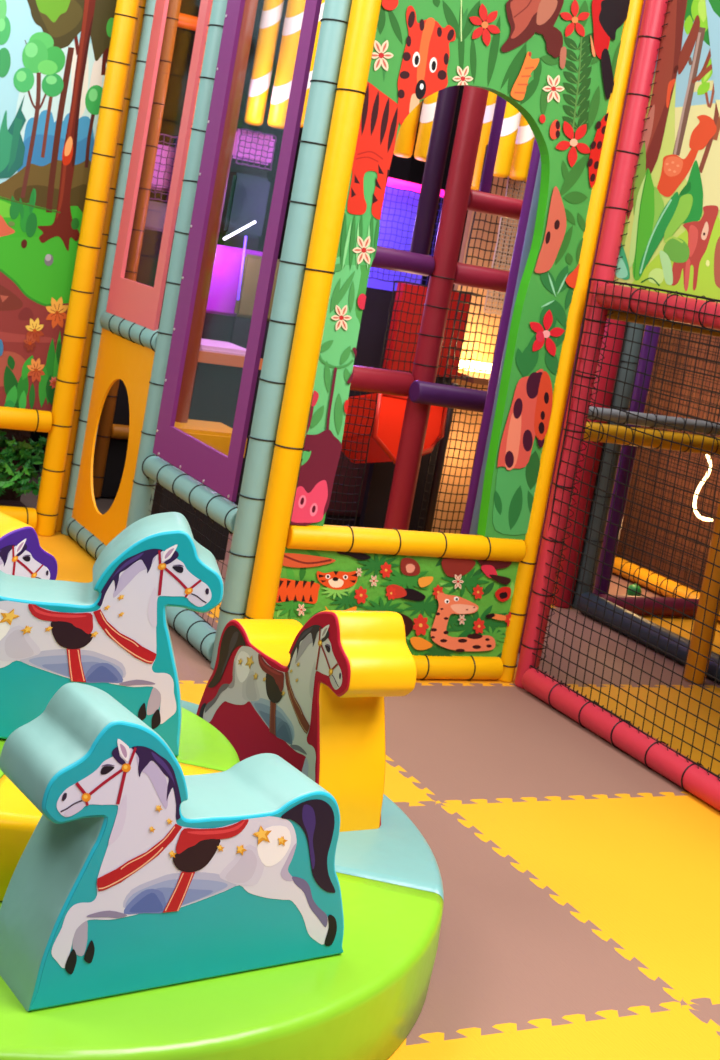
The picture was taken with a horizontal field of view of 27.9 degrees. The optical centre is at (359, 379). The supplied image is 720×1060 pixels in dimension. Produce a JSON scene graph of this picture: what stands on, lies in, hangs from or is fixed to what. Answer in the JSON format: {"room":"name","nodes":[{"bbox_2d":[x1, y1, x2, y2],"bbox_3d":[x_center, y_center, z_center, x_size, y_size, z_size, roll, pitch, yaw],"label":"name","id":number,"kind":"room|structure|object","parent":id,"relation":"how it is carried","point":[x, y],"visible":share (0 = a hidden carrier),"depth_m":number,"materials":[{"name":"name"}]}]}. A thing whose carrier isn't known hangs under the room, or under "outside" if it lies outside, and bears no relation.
{"room":"indoor playground","nodes":[
{"label":"indoor playground","id":0,"kind":"room"},
{"bbox_2d":[20,471,114,513],"bbox_3d":[0.483,1.133,5.072,13.000,0.107,14.000,7,6,-29],"label":"floor","id":1,"kind":"structure","parent":0,"point":[103,503],"depth_m":6.86,"materials":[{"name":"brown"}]},
{"bbox_2d":[93,0,181,497],"bbox_3d":[-1.047,-0.783,6.879,0.076,2.750,0.076,10,5,2],"label":"post","id":2,"kind":"object","parent":1,"relation":"on","point":[103,437],"visible":0.54,"depth_m":6.84,"materials":[{"name":"orange"}]},
{"bbox_2d":[111,424,128,439],"bbox_3d":[-1.000,0.274,7.105,0.470,0.070,0.070,7,6,-29],"label":"rail","id":3,"kind":"object","parent":2,"relation":"attached to","point":[118,431],"visible":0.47,"depth_m":6.99,"materials":[{"name":"orange plastic"}]},
{"bbox_2d":[101,201,178,496],"bbox_3d":[-1.101,-0.150,7.114,0.229,1.448,0.250,7,6,-29],"label":"wall","id":4,"kind":"structure","parent":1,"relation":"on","point":[156,212],"depth_m":6.99,"materials":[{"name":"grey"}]},
{"bbox_2d":[149,144,176,203],"bbox_3d":[-1.097,-0.318,7.361,0.266,1.733,0.030,7,6,-29],"label":"sheet","id":5,"kind":"object","parent":1,"relation":"on","point":[164,153],"visible":0.1,"depth_m":7.27,"materials":[{"name":"purple"}]},
{"bbox_2d":[158,27,195,147],"bbox_3d":[-0.942,-1.484,7.376,0.100,0.593,0.060,7,6,-29],"label":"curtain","id":6,"kind":"object","parent":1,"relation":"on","point":[183,46],"depth_m":7.37,"materials":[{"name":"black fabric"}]},
{"bbox_2d":[180,0,199,16],"bbox_3d":[-0.870,-1.886,7.338,0.100,0.081,0.060,7,6,-29],"label":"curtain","id":7,"kind":"object","parent":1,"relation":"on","point":[190,7],"depth_m":7.33,"materials":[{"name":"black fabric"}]},
{"bbox_2d":[167,0,212,205],"bbox_3d":[-0.950,-0.738,7.284,0.088,2.620,0.087,10,5,4],"label":"post","id":8,"kind":"object","parent":1,"relation":"on","point":[200,0],"visible":0.05,"depth_m":7.19,"materials":[{"name":"orange"}]},
{"bbox_2d":[149,134,177,201],"bbox_3d":[-0.938,-1.047,7.232,0.214,0.334,0.008,7,6,-29],"label":"net","id":9,"kind":"object","parent":8,"relation":"attached to","point":[169,143],"visible":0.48,"depth_m":7.21,"materials":[{"name":"purple"}]},
{"bbox_2d":[177,13,197,30],"bbox_3d":[-0.917,-1.770,7.105,0.260,0.070,0.070,7,6,-29],"label":"rail","id":10,"kind":"object","parent":8,"relation":"attached to","point":[186,21],"visible":0.23,"depth_m":7.12,"materials":[{"name":"orange plastic"}]},
{"bbox_2d":[188,338,262,427],"bbox_3d":[-0.746,0.247,6.846,0.322,0.844,0.380,7,6,-29],"label":"step","id":11,"kind":"structure","parent":1,"relation":"on","point":[219,369],"depth_m":6.68,"materials":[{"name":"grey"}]},
{"bbox_2d":[202,244,262,342],"bbox_3d":[-0.717,-0.006,7.117,0.318,1.298,0.050,7,6,-29],"label":"wall","id":12,"kind":"structure","parent":1,"relation":"on","point":[219,317],"depth_m":7.04,"materials":[{"name":"purple"}]},
{"bbox_2d":[217,172,270,250],"bbox_3d":[-0.713,-0.204,7.283,0.203,1.658,0.200,7,6,-29],"label":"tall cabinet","id":13,"kind":"object","parent":1,"relation":"on","point":[246,197],"visible":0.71,"depth_m":7.13,"materials":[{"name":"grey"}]},
{"bbox_2d":[230,129,274,177],"bbox_3d":[-0.688,-0.318,7.349,0.227,1.877,0.030,7,6,-29],"label":"sheet","id":14,"kind":"object","parent":1,"relation":"on","point":[234,167],"visible":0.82,"depth_m":7.26,"materials":[{"name":"purple"}]},
{"bbox_2d":[235,128,276,170],"bbox_3d":[-0.516,-1.144,7.209,0.204,0.184,0.008,7,6,-29],"label":"net","id":15,"kind":"object","parent":14,"relation":"attached to","point":[241,129],"visible":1,"depth_m":7.21,"materials":[{"name":"purple fabric"}]},
{"bbox_2d":[230,254,279,504],"bbox_3d":[-0.581,0.029,7.122,0.209,1.277,0.040,7,6,-29],"label":"panel","id":16,"kind":"object","parent":1,"relation":"on","point":[244,306],"visible":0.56,"depth_m":7.06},
{"bbox_2d":[223,221,255,299],"bbox_3d":[-0.592,-0.579,6.975,0.039,0.391,0.218,14,6,33],"label":"light rod","id":17,"kind":"object","parent":16,"relation":"attached to","point":[253,222],"depth_m":7.00,"materials":[{"name":"white plastic"}]},
{"bbox_2d":[236,0,287,251],"bbox_3d":[-0.532,-1.340,7.623,0.265,1.310,0.060,7,6,-29],"label":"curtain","id":18,"kind":"object","parent":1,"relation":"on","point":[265,128],"depth_m":7.62,"materials":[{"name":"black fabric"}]},
{"bbox_2d":[278,127,302,258],"bbox_3d":[-0.386,-0.999,7.766,0.017,0.706,0.060,7,6,-29],"label":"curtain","id":19,"kind":"object","parent":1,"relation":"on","point":[300,132],"depth_m":7.75,"materials":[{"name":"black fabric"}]},
{"bbox_2d":[324,451,369,526],"bbox_3d":[-0.024,0.445,7.274,0.517,0.629,0.030,7,6,-29],"label":"panel","id":20,"kind":"object","parent":1,"relation":"on","point":[345,461],"visible":0.06,"depth_m":7.26,"materials":[{"name":"black"}]},
{"bbox_2d":[37,532,719,1059],"bbox_3d":[0.867,1.170,4.762,4.028,0.013,4.942,7,6,-29],"label":"floor","id":21,"kind":"structure","parent":1,"relation":"on","point":[645,871],"depth_m":3.68,"materials":[{"name":"rubber"}]},
{"bbox_2d":[0,506,36,529],"bbox_3d":[-1.756,0.544,5.822,0.912,0.122,0.112,7,6,-29],"label":"rail","id":22,"kind":"object","parent":21,"relation":"on","point":[24,514],"visible":0.57,"depth_m":5.98,"materials":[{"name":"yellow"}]},
{"bbox_2d":[35,0,139,535],"bbox_3d":[-1.086,-0.701,5.943,0.097,2.750,0.098,11,5,12],"label":"post","id":23,"kind":"object","parent":21,"relation":"on","point":[126,11],"visible":1,"depth_m":5.93,"materials":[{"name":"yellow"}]},
{"bbox_2d":[0,406,52,433],"bbox_3d":[-1.682,0.131,5.783,0.912,0.107,0.098,7,6,-29],"label":"rail","id":24,"kind":"object","parent":23,"relation":"attached to","point":[35,420],"visible":1,"depth_m":5.92,"materials":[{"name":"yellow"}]},
{"bbox_2d":[0,0,116,411],"bbox_3d":[-1.686,-1.011,5.663,1.340,2.200,0.026,7,6,-29],"label":"mural","id":25,"kind":"object","parent":23,"relation":"attached to","point":[54,53],"visible":0.9,"depth_m":5.91,"materials":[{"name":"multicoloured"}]},
{"bbox_2d":[55,0,145,531],"bbox_3d":[-1.060,-0.706,6.053,0.088,2.750,0.088,12,6,15],"label":"post","id":26,"kind":"object","parent":21,"relation":"on","point":[142,3],"visible":0.3,"depth_m":6.04,"materials":[{"name":"orange"}]},
{"bbox_2d":[61,0,155,535],"bbox_3d":[-0.987,-0.690,6.021,0.092,2.750,0.091,10,5,4],"label":"post","id":27,"kind":"object","parent":21,"relation":"on","point":[148,14],"visible":0.56,"depth_m":6.00,"materials":[{"name":"teal"}]},
{"bbox_2d":[66,518,215,660],"bbox_3d":[-0.830,0.756,5.414,0.096,0.105,1.600,7,6,-29],"label":"rail","id":28,"kind":"object","parent":21,"relation":"on","point":[200,635],"visible":0.4,"depth_m":4.93,"materials":[{"name":"teal plastic"}]},
{"bbox_2d":[72,328,154,545],"bbox_3d":[-0.989,0.237,5.785,0.010,0.825,0.675,7,6,-29],"label":"panel","id":29,"kind":"object","parent":28,"relation":"attached to","point":[118,357],"visible":0.87,"depth_m":5.76,"materials":[{"name":"orange plastic"}]},
{"bbox_2d":[126,0,227,527],"bbox_3d":[-0.640,-0.567,5.373,0.092,2.750,0.092,10,5,2],"label":"post","id":30,"kind":"object","parent":21,"relation":"on","point":[140,505],"visible":0.63,"depth_m":5.35,"materials":[{"name":"teal plastic"}]},
{"bbox_2d":[100,311,158,351],"bbox_3d":[-0.892,-0.188,5.739,0.092,0.100,0.655,7,6,-29],"label":"rail","id":31,"kind":"object","parent":30,"relation":"attached to","point":[131,331],"visible":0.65,"depth_m":5.68,"materials":[{"name":"teal plastic"}]},
{"bbox_2d":[106,0,211,330],"bbox_3d":[-0.759,-1.057,5.664,0.020,1.685,0.580,7,6,-29],"label":"window panel","id":32,"kind":"object","parent":31,"relation":"attached to","point":[138,303],"visible":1,"depth_m":5.73,"materials":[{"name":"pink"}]},
{"bbox_2d":[142,454,237,535],"bbox_3d":[-0.582,0.397,5.050,0.092,0.100,0.845,7,6,-29],"label":"rail","id":33,"kind":"object","parent":30,"relation":"attached to","point":[219,509],"visible":0.82,"depth_m":4.98,"materials":[{"name":"teal plastic"}]},
{"bbox_2d":[149,481,231,627],"bbox_3d":[-0.602,0.605,5.082,0.004,0.359,0.869,7,6,-29],"label":"net","id":34,"kind":"object","parent":33,"relation":"attached to","point":[153,481],"visible":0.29,"depth_m":4.99,"materials":[{"name":"black"}]},
{"bbox_2d":[153,0,321,500],"bbox_3d":[-0.399,-0.703,4.930,0.023,2.115,0.750,7,6,-29],"label":"window panel","id":35,"kind":"object","parent":33,"relation":"attached to","point":[216,470],"visible":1,"depth_m":4.98,"materials":[{"name":"purple plastic"}]},
{"bbox_2d":[151,419,247,559],"bbox_3d":[-0.737,0.462,6.190,0.352,0.548,0.300,7,6,-29],"label":"platform","id":36,"kind":"object","parent":21,"relation":"on","point":[217,435],"visible":0.27,"depth_m":6.08,"materials":[{"name":"orange plastic"}]},
{"bbox_2d":[175,0,257,422],"bbox_3d":[-0.626,-0.633,6.098,0.072,2.750,0.072,7,6,-29],"label":"post","id":37,"kind":"object","parent":21,"relation":"on","point":[250,7],"visible":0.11,"depth_m":6.06,"materials":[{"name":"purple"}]},
{"bbox_2d":[210,0,351,669],"bbox_3d":[-0.199,-0.410,4.558,0.098,2.750,0.097,10,5,3],"label":"post","id":38,"kind":"object","parent":21,"relation":"on","point":[336,13],"visible":0.83,"depth_m":4.54,"materials":[{"name":"teal plastic"}]},
{"bbox_2d":[244,0,381,618],"bbox_3d":[-0.117,-0.393,4.525,0.098,2.750,0.097,10,5,3],"label":"post","id":39,"kind":"object","parent":21,"relation":"on","point":[364,14],"visible":0.9,"depth_m":4.50,"materials":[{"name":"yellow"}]},
{"bbox_2d":[325,390,377,526],"bbox_3d":[-0.190,0.432,6.074,0.462,0.832,0.006,7,6,-29],"label":"net","id":40,"kind":"object","parent":21,"relation":"on","point":[359,398],"visible":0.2,"depth_m":6.14,"materials":[{"name":"black"}]},
{"bbox_2d":[384,86,488,529],"bbox_3d":[0.321,-0.362,5.827,0.108,2.600,0.108,10,5,2],"label":"post","id":41,"kind":"object","parent":21,"relation":"on","point":[474,99],"visible":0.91,"depth_m":5.79,"materials":[{"name":"red plastic"}]},
{"bbox_2d":[350,365,413,396],"bbox_3d":[-0.003,-0.004,5.746,0.460,0.100,0.100,7,6,-29],"label":"rail","id":42,"kind":"object","parent":41,"relation":"attached to","point":[365,379],"visible":0.49,"depth_m":5.75,"materials":[{"name":"red plastic"}]},
{"bbox_2d":[371,246,434,275],"bbox_3d":[0.112,-0.475,5.717,0.390,0.084,0.084,7,6,-29],"label":"rail","id":43,"kind":"object","parent":41,"relation":"attached to","point":[385,258],"visible":0.52,"depth_m":5.71,"materials":[{"name":"purple plastic"}]},
{"bbox_2d":[410,85,459,254],"bbox_3d":[0.339,-1.069,5.795,0.080,1.200,0.080,7,6,-29],"label":"post","id":44,"kind":"object","parent":43,"relation":"on","point":[447,97],"visible":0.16,"depth_m":5.79,"materials":[{"name":"purple plastic"}]},
{"bbox_2d":[409,380,486,412],"bbox_3d":[0.488,0.089,5.882,0.637,0.105,0.090,7,6,-29],"label":"rail","id":45,"kind":"object","parent":41,"relation":"attached to","point":[421,392],"visible":0.52,"depth_m":5.76,"materials":[{"name":"purple plastic"}]},
{"bbox_2d":[453,262,509,292],"bbox_3d":[0.538,-0.412,5.957,0.385,0.090,0.090,7,6,-29],"label":"rail","id":46,"kind":"object","parent":41,"relation":"attached to","point":[469,275],"visible":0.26,"depth_m":5.89,"materials":[{"name":"red plastic"}]},
{"bbox_2d":[467,189,522,219],"bbox_3d":[0.592,-0.706,5.930,0.380,0.084,0.084,7,6,-29],"label":"rail","id":47,"kind":"object","parent":41,"relation":"attached to","point":[482,202],"visible":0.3,"depth_m":5.87,"materials":[{"name":"red plastic"}]},
{"bbox_2d":[413,655,502,680],"bbox_3d":[0.087,0.972,4.894,0.915,0.100,0.092,7,6,-29],"label":"rail","id":48,"kind":"object","parent":21,"relation":"on","point":[471,667],"visible":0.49,"depth_m":5.00,"materials":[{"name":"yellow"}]},
{"bbox_2d":[273,548,518,657],"bbox_3d":[0.124,0.756,4.866,0.935,0.360,0.025,7,6,-29],"label":"panel","id":49,"kind":"object","parent":48,"relation":"attached to","point":[446,606],"visible":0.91,"depth_m":4.90,"materials":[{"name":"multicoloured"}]},
{"bbox_2d":[461,138,539,534],"bbox_3d":[0.565,-0.280,5.422,0.056,2.600,0.056,7,6,-29],"label":"post","id":50,"kind":"object","parent":21,"relation":"on","point":[535,157],"visible":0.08,"depth_m":5.41,"materials":[{"name":"purple plastic"}]},
{"bbox_2d":[469,155,540,534],"bbox_3d":[0.581,-0.263,5.272,0.056,2.600,0.056,7,6,-29],"label":"post","id":51,"kind":"object","parent":21,"relation":"on","point":[529,234],"visible":0.03,"depth_m":5.26,"materials":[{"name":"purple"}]},
{"bbox_2d":[497,0,643,681],"bbox_3d":[0.749,-0.284,5.008,0.076,2.750,0.076,10,5,-4],"label":"post","id":52,"kind":"object","parent":21,"relation":"on","point":[525,572],"visible":0.74,"depth_m":4.99,"materials":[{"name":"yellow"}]},
{"bbox_2d":[286,524,525,561],"bbox_3d":[0.163,0.552,4.854,0.915,0.100,0.092,7,6,-29],"label":"rail","id":53,"kind":"object","parent":52,"relation":"attached to","point":[347,538],"visible":0.98,"depth_m":4.81,"materials":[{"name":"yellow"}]},
{"bbox_2d":[290,0,629,539],"bbox_3d":[0.358,-0.565,4.754,0.925,2.188,0.062,7,6,-29],"label":"arch panel","id":54,"kind":"object","parent":53,"relation":"attached to","point":[553,61],"visible":1,"depth_m":4.76,"materials":[{"name":"green"}]},
{"bbox_2d":[519,0,645,652],"bbox_3d":[0.863,-0.226,5.419,0.070,2.600,0.070,7,6,-29],"label":"post","id":55,"kind":"object","parent":21,"relation":"on","point":[644,0],"visible":0.09,"depth_m":5.41,"materials":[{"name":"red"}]},
{"bbox_2d":[607,310,719,336],"bbox_3d":[1.526,-0.172,5.726,1.560,0.044,0.044,7,6,-29],"label":"rail","id":56,"kind":"object","parent":55,"relation":"attached to","point":[622,315],"visible":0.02,"depth_m":5.48,"materials":[{"name":"orange"}]},
{"bbox_3d":[2.202,0.021,4.399,1.810,0.045,3.200,7,6,-29],"label":"deck","id":57,"kind":"object","parent":55,"relation":"attached to","visible":0},
{"bbox_2d":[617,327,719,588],"bbox_3d":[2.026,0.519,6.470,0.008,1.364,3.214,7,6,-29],"label":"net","id":58,"kind":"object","parent":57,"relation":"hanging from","point":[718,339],"visible":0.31,"depth_m":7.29,"materials":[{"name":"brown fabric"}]},
{"bbox_2d":[621,328,719,586],"bbox_3d":[2.046,0.491,6.268,0.035,1.262,2.612,7,6,-29],"label":"net","id":59,"kind":"object","parent":57,"relation":"hanging from","point":[665,400],"visible":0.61,"depth_m":7.16,"materials":[{"name":"black fabric"}]},
{"bbox_2d":[583,421,719,455],"bbox_3d":[1.363,0.266,5.952,1.530,0.091,0.084,7,6,-29],"label":"rail","id":60,"kind":"object","parent":59,"relation":"attached to","point":[687,439],"visible":0.62,"depth_m":5.81,"materials":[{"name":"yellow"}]},
{"bbox_2d":[587,406,719,434],"bbox_3d":[1.366,0.192,5.963,1.530,0.065,0.060,7,6,-29],"label":"rail","id":61,"kind":"object","parent":60,"relation":"on","point":[680,422],"visible":0.62,"depth_m":5.84,"materials":[{"name":"grey"}]},
{"bbox_2d":[693,392,719,521],"bbox_3d":[1.703,0.205,6.851,0.016,0.941,0.146,7,6,-29],"label":"rope","id":62,"kind":"object","parent":59,"relation":"attached to","point":[707,456],"visible":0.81,"depth_m":6.90,"materials":[{"name":"beige fabric"}]},
{"bbox_2d":[514,0,667,688],"bbox_3d":[0.819,-0.268,4.968,0.082,2.750,0.082,10,5,2],"label":"post","id":63,"kind":"object","parent":21,"relation":"on","point":[653,18],"visible":0.88,"depth_m":4.94,"materials":[{"name":"red plastic"}]},
{"bbox_2d":[596,283,719,331],"bbox_3d":[1.305,-0.113,4.035,0.090,0.098,2.045,7,6,-29],"label":"rail","id":64,"kind":"object","parent":63,"relation":"attached to","point":[700,306],"visible":0.81,"depth_m":4.62,"materials":[{"name":"red plastic"}]},
{"bbox_2d":[529,0,719,780],"bbox_3d":[1.256,-0.124,4.125,0.105,2.624,1.913,7,6,-29],"label":"safety net","id":65,"kind":"object","parent":64,"relation":"attached to","point":[590,279],"visible":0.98,"depth_m":4.62,"materials":[{"name":"black"}]},
{"bbox_2d":[613,0,719,302],"bbox_3d":[1.458,-0.765,4.001,0.020,1.270,2.060,7,6,-29],"label":"mural","id":66,"kind":"object","parent":64,"relation":"attached to","point":[672,240],"visible":0.99,"depth_m":4.72,"materials":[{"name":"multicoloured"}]},
{"bbox_2d":[571,322,644,608],"bbox_3d":[1.209,-0.252,6.346,0.092,2.600,0.092,10,5,2],"label":"post","id":67,"kind":"object","parent":21,"relation":"on","point":[629,331],"visible":0.33,"depth_m":6.38,"materials":[{"name":"grey"}]},
{"bbox_2d":[522,668,719,810],"bbox_3d":[1.069,1.216,4.159,0.094,0.102,2.040,7,6,-29],"label":"rail","id":68,"kind":"object","parent":21,"relation":"on","point":[696,781],"visible":0.96,"depth_m":4.53,"materials":[{"name":"red plastic"}]},
{"bbox_2d":[593,325,660,594],"bbox_3d":[1.308,-0.245,6.457,0.068,2.600,0.068,7,6,-29],"label":"post","id":69,"kind":"object","parent":21,"relation":"on","point":[644,350],"visible":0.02,"depth_m":6.49,"materials":[{"name":"purple"}]},
{"bbox_2d":[577,592,719,683],"bbox_3d":[1.533,1.174,5.371,0.100,0.100,2.330,7,6,-29],"label":"rail","id":70,"kind":"object","parent":21,"relation":"on","point":[653,637],"visible":0.79,"depth_m":5.99,"materials":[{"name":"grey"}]},
{"bbox_2d":[599,594,698,616],"bbox_3d":[1.372,1.033,6.598,0.720,0.084,0.084,7,6,-29],"label":"rail","id":71,"kind":"object","parent":21,"relation":"on","point":[679,602],"visible":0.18,"depth_m":6.54,"materials":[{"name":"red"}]},
{"bbox_2d":[598,556,719,621],"bbox_3d":[1.774,1.116,6.478,0.092,0.100,2.250,7,6,-29],"label":"rail","id":72,"kind":"object","parent":21,"relation":"on","point":[662,581],"visible":0.56,"depth_m":7.07,"materials":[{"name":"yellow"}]},
{"bbox_2d":[683,499,719,683],"bbox_3d":[1.366,0.700,5.530,0.084,0.940,0.084,7,6,-29],"label":"post","id":73,"kind":"object","parent":21,"relation":"on","point":[714,588],"visible":0.77,"depth_m":5.52,"materials":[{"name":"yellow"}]},
{"bbox_2d":[349,177,443,396],"bbox_3d":[0.041,-0.119,7.212,0.488,1.767,0.112,7,6,-29],"label":"wall","id":74,"kind":"structure","parent":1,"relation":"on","point":[374,318],"depth_m":7.22,"materials":[{"name":"blue"}]},
{"bbox_2d":[369,186,443,284],"bbox_3d":[0.203,-0.700,7.103,0.450,0.461,0.006,7,6,-29],"label":"net","id":75,"kind":"object","parent":74,"relation":"attached to","point":[404,190],"visible":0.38,"depth_m":7.09,"materials":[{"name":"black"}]},
{"bbox_2d":[388,100,425,184],"bbox_3d":[0.275,-1.329,8.056,0.218,0.454,0.060,7,6,-29],"label":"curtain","id":76,"kind":"object","parent":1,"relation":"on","point":[411,169],"depth_m":8.05,"materials":[{"name":"black fabric"}]},
{"bbox_2d":[359,282,471,530],"bbox_3d":[0.267,0.173,7.237,0.400,1.270,0.074,7,6,-29],"label":"panel","id":77,"kind":"object","parent":1,"relation":"on","point":[380,474],"visible":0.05,"depth_m":7.21,"materials":[{"name":"red"}]},
{"bbox_2d":[429,85,463,256],"bbox_3d":[0.473,-1.177,8.191,0.028,0.968,0.060,7,6,-29],"label":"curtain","id":78,"kind":"object","parent":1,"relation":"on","point":[461,88],"depth_m":8.19,"materials":[{"name":"black fabric"}]},
{"bbox_2d":[431,176,524,533],"bbox_3d":[0.724,-0.514,7.382,0.336,2.750,0.340,7,6,-29],"label":"wall","id":79,"kind":"structure","parent":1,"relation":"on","point":[475,380],"depth_m":7.54,"materials":[{"name":"brown"}]},
{"bbox_2d":[416,145,525,533],"bbox_3d":[0.615,-0.136,7.223,0.411,2.015,0.010,7,6,-29],"label":"net","id":80,"kind":"object","parent":79,"relation":"attached to","point":[479,220],"visible":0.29,"depth_m":7.21,"materials":[{"name":"black"}]},
{"bbox_2d":[457,370,489,384],"bbox_3d":[0.642,-0.001,7.413,0.336,0.030,0.300,7,6,-29],"label":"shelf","id":81,"kind":"object","parent":79,"relation":"attached to","point":[475,380],"depth_m":7.31,"materials":[{"name":"brown"}]},
{"bbox_2d":[616,328,719,591],"bbox_3d":[2.293,-0.207,6.301,0.040,2.900,3.700,7,6,-29],"label":"wall","id":82,"kind":"structure","parent":1,"relation":"on","point":[674,571],"depth_m":7.35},
{"bbox_3d":[0.392,0.900,6.707,1.027,0.013,1.027,7,6,-29],"label":"tile","id":83,"kind":"structure","parent":1,"relation":"on","visible":0},
{"bbox_2d":[423,383,457,531],"bbox_3d":[0.386,0.429,7.071,0.040,0.840,0.040,7,6,-29],"label":"post","id":84,"kind":"object","parent":83,"relation":"on","point":[443,443],"visible":0.56,"depth_m":7.06,"materials":[{"name":"black"}]},
{"bbox_2d":[551,319,625,607],"bbox_3d":[1.121,-0.267,6.331,0.092,2.600,0.092,7,6,-29],"label":"post","id":85,"kind":"object","parent":83,"relation":"on","point":[612,328],"visible":0.3,"depth_m":6.36,"materials":[{"name":"red"}]},
{"bbox_3d":[0.812,-0.399,7.141,0.120,2.600,0.120,7,6,-29],"label":"post","id":86,"kind":"object","parent":83,"relation":"on","visible":0},
{"bbox_3d":[0.973,-1.715,7.091,0.088,1.520,0.088,7,6,-29],"label":"hanging bag","id":87,"kind":"object","parent":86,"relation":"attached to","visible":0},
{"bbox_2d":[483,176,525,315],"bbox_3d":[0.796,-0.762,7.178,0.255,0.915,0.010,7,6,-29],"label":"net","id":88,"kind":"object","parent":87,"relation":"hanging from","point":[508,180],"visible":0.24,"depth_m":7.15,"materials":[{"name":"beige"}]},
{"bbox_3d":[0.207,0.442,6.920,0.060,0.780,0.060,7,6,-29],"label":"post","id":89,"kind":"object","parent":83,"relation":"on","visible":0},
{"bbox_2d":[341,393,446,463],"bbox_3d":[0.125,0.236,6.829,0.392,0.419,0.414,7,6,-29],"label":"trough","id":90,"kind":"object","parent":89,"relation":"attached to","point":[390,409],"visible":0.6,"depth_m":6.67,"materials":[{"name":"red plastic"}]},
{"bbox_2d":[378,281,482,387],"bbox_3d":[0.333,-0.164,6.987,0.514,0.574,0.008,7,6,-29],"label":"net","id":91,"kind":"object","parent":90,"relation":"attached to","point":[400,282],"visible":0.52,"depth_m":6.96,"materials":[{"name":"black"}]},
{"bbox_3d":[-0.857,1.057,2.716,1.028,0.013,1.022,7,6,-29],"label":"tile","id":92,"kind":"structure","parent":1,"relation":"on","visible":0},
{"bbox_2d":[0,700,443,1059],"bbox_3d":[-0.677,0.886,2.963,1.732,0.338,1.732,7,6,-29],"label":"base","id":93,"kind":"object","parent":92,"relation":"on","point":[362,1002],"visible":0.27,"depth_m":2.49,"materials":[{"name":"green plastic"}]},
{"bbox_2d":[0,512,57,579],"bbox_3d":[-1.018,0.543,3.308,0.182,0.467,0.634,15,7,42],"label":"seat","id":94,"kind":"object","parent":93,"relation":"on","point":[21,553],"visible":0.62,"depth_m":3.39,"materials":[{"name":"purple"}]},
{"bbox_2d":[0,512,223,755],"bbox_3d":[-0.617,0.486,2.951,0.634,0.467,0.182,9,5,-12],"label":"seat","id":95,"kind":"object","parent":93,"relation":"on","point":[110,633],"visible":0.98,"depth_m":2.89,"materials":[{"name":"teal plastic"}]},
{"bbox_2d":[0,682,343,1010],"bbox_3d":[-0.294,0.755,2.444,0.634,0.467,0.182,6,7,-36],"label":"seat","id":96,"kind":"object","parent":93,"relation":"on","point":[135,873],"visible":1,"depth_m":2.32,"materials":[{"name":"teal plastic"}]},
{"bbox_2d":[196,610,416,831],"bbox_3d":[-0.135,0.698,3.341,0.182,0.467,0.634,7,6,-33],"label":"seat","id":97,"kind":"object","parent":93,"relation":"on","point":[311,695],"visible":0.98,"depth_m":3.15,"materials":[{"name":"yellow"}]},
{"bbox_3d":[-2.212,0.573,5.254,1.028,0.013,1.027,7,6,-29],"label":"tile","id":98,"kind":"structure","parent":1,"relation":"on","visible":0},
{"bbox_2d":[0,428,30,506],"bbox_3d":[-1.980,0.281,5.899,1.340,0.520,0.290,7,6,-29],"label":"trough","id":99,"kind":"object","parent":98,"relation":"on","point":[9,498],"visible":0.1,"depth_m":6.30,"materials":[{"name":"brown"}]},
{"bbox_2d":[0,430,46,496],"bbox_3d":[-1.548,0.393,6.121,0.508,0.374,0.235,7,6,-29],"label":"ivy plant","id":100,"kind":"object","parent":99,"relation":"in","point":[14,450],"visible":0.88,"depth_m":6.14,"materials":[{"name":"green plant"}]},
{"bbox_2d":[394,101,421,157],"bbox_3d":[0.327,-1.772,6.620,0.094,1.520,0.094,7,6,-29],"label":"hanging bag","id":101,"kind":"object","parent":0,"point":[404,145],"visible":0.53,"depth_m":6.64,"materials":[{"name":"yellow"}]},
{"bbox_2d":[414,91,437,161],"bbox_3d":[0.426,-1.744,6.563,0.104,1.520,0.104,7,6,-29],"label":"hanging bag","id":102,"kind":"object","parent":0,"point":[429,103],"visible":0.34,"depth_m":6.58,"materials":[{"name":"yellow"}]},
{"bbox_2d":[471,91,496,190],"bbox_3d":[0.704,-1.678,7.069,0.088,1.520,0.088,7,6,-29],"label":"hanging bag","id":103,"kind":"object","parent":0,"point":[491,100],"visible":0.23,"depth_m":7.08,"materials":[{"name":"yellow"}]},
{"bbox_2d":[480,95,506,192],"bbox_3d":[0.602,-1.253,5.969,0.044,0.980,0.044,7,6,-29],"label":"post","id":104,"kind":"object","parent":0,"point":[499,111],"visible":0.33,"depth_m":5.98,"materials":[{"name":"purple plastic"}]},
{"bbox_2d":[493,102,520,177],"bbox_3d":[0.800,-1.716,6.883,0.100,1.520,0.100,7,6,-29],"label":"hanging bag","id":105,"kind":"object","parent":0,"point":[511,121],"visible":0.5,"depth_m":6.90,"materials":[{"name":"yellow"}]},
{"bbox_2d":[509,114,534,180],"bbox_3d":[0.898,-1.717,6.993,0.098,1.520,0.098,7,6,-29],"label":"hanging bag","id":106,"kind":"object","parent":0,"point":[525,137],"visible":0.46,"depth_m":7.01,"materials":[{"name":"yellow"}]},
{"bbox_3d":[1.239,-3.097,4.670,13.000,0.100,14.000,7,6,-29],"label":"ceiling","id":107,"kind":"structure","parent":0,"visible":0},
{"bbox_2d":[244,0,283,125],"bbox_3d":[-0.319,-2.378,6.964,0.098,2.320,0.098,7,6,-29],"label":"hanging bag","id":108,"kind":"object","parent":107,"relation":"hanging from","point":[271,15],"visible":1,"depth_m":7.01,"materials":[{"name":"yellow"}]},
{"bbox_2d":[268,0,305,128],"bbox_3d":[-0.199,-2.355,6.917,0.104,2.320,0.104,7,6,-29],"label":"hanging bag","id":109,"kind":"object","parent":107,"relation":"hanging from","point":[294,12],"visible":0.81,"depth_m":6.96,"materials":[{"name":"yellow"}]},
{"bbox_2d":[300,0,324,127],"bbox_3d":[-0.097,-2.379,7.025,0.074,2.320,0.074,7,6,-29],"label":"hanging bag","id":110,"kind":"object","parent":107,"relation":"hanging from","point":[323,1],"visible":0.2,"depth_m":7.07,"materials":[{"name":"orange"}]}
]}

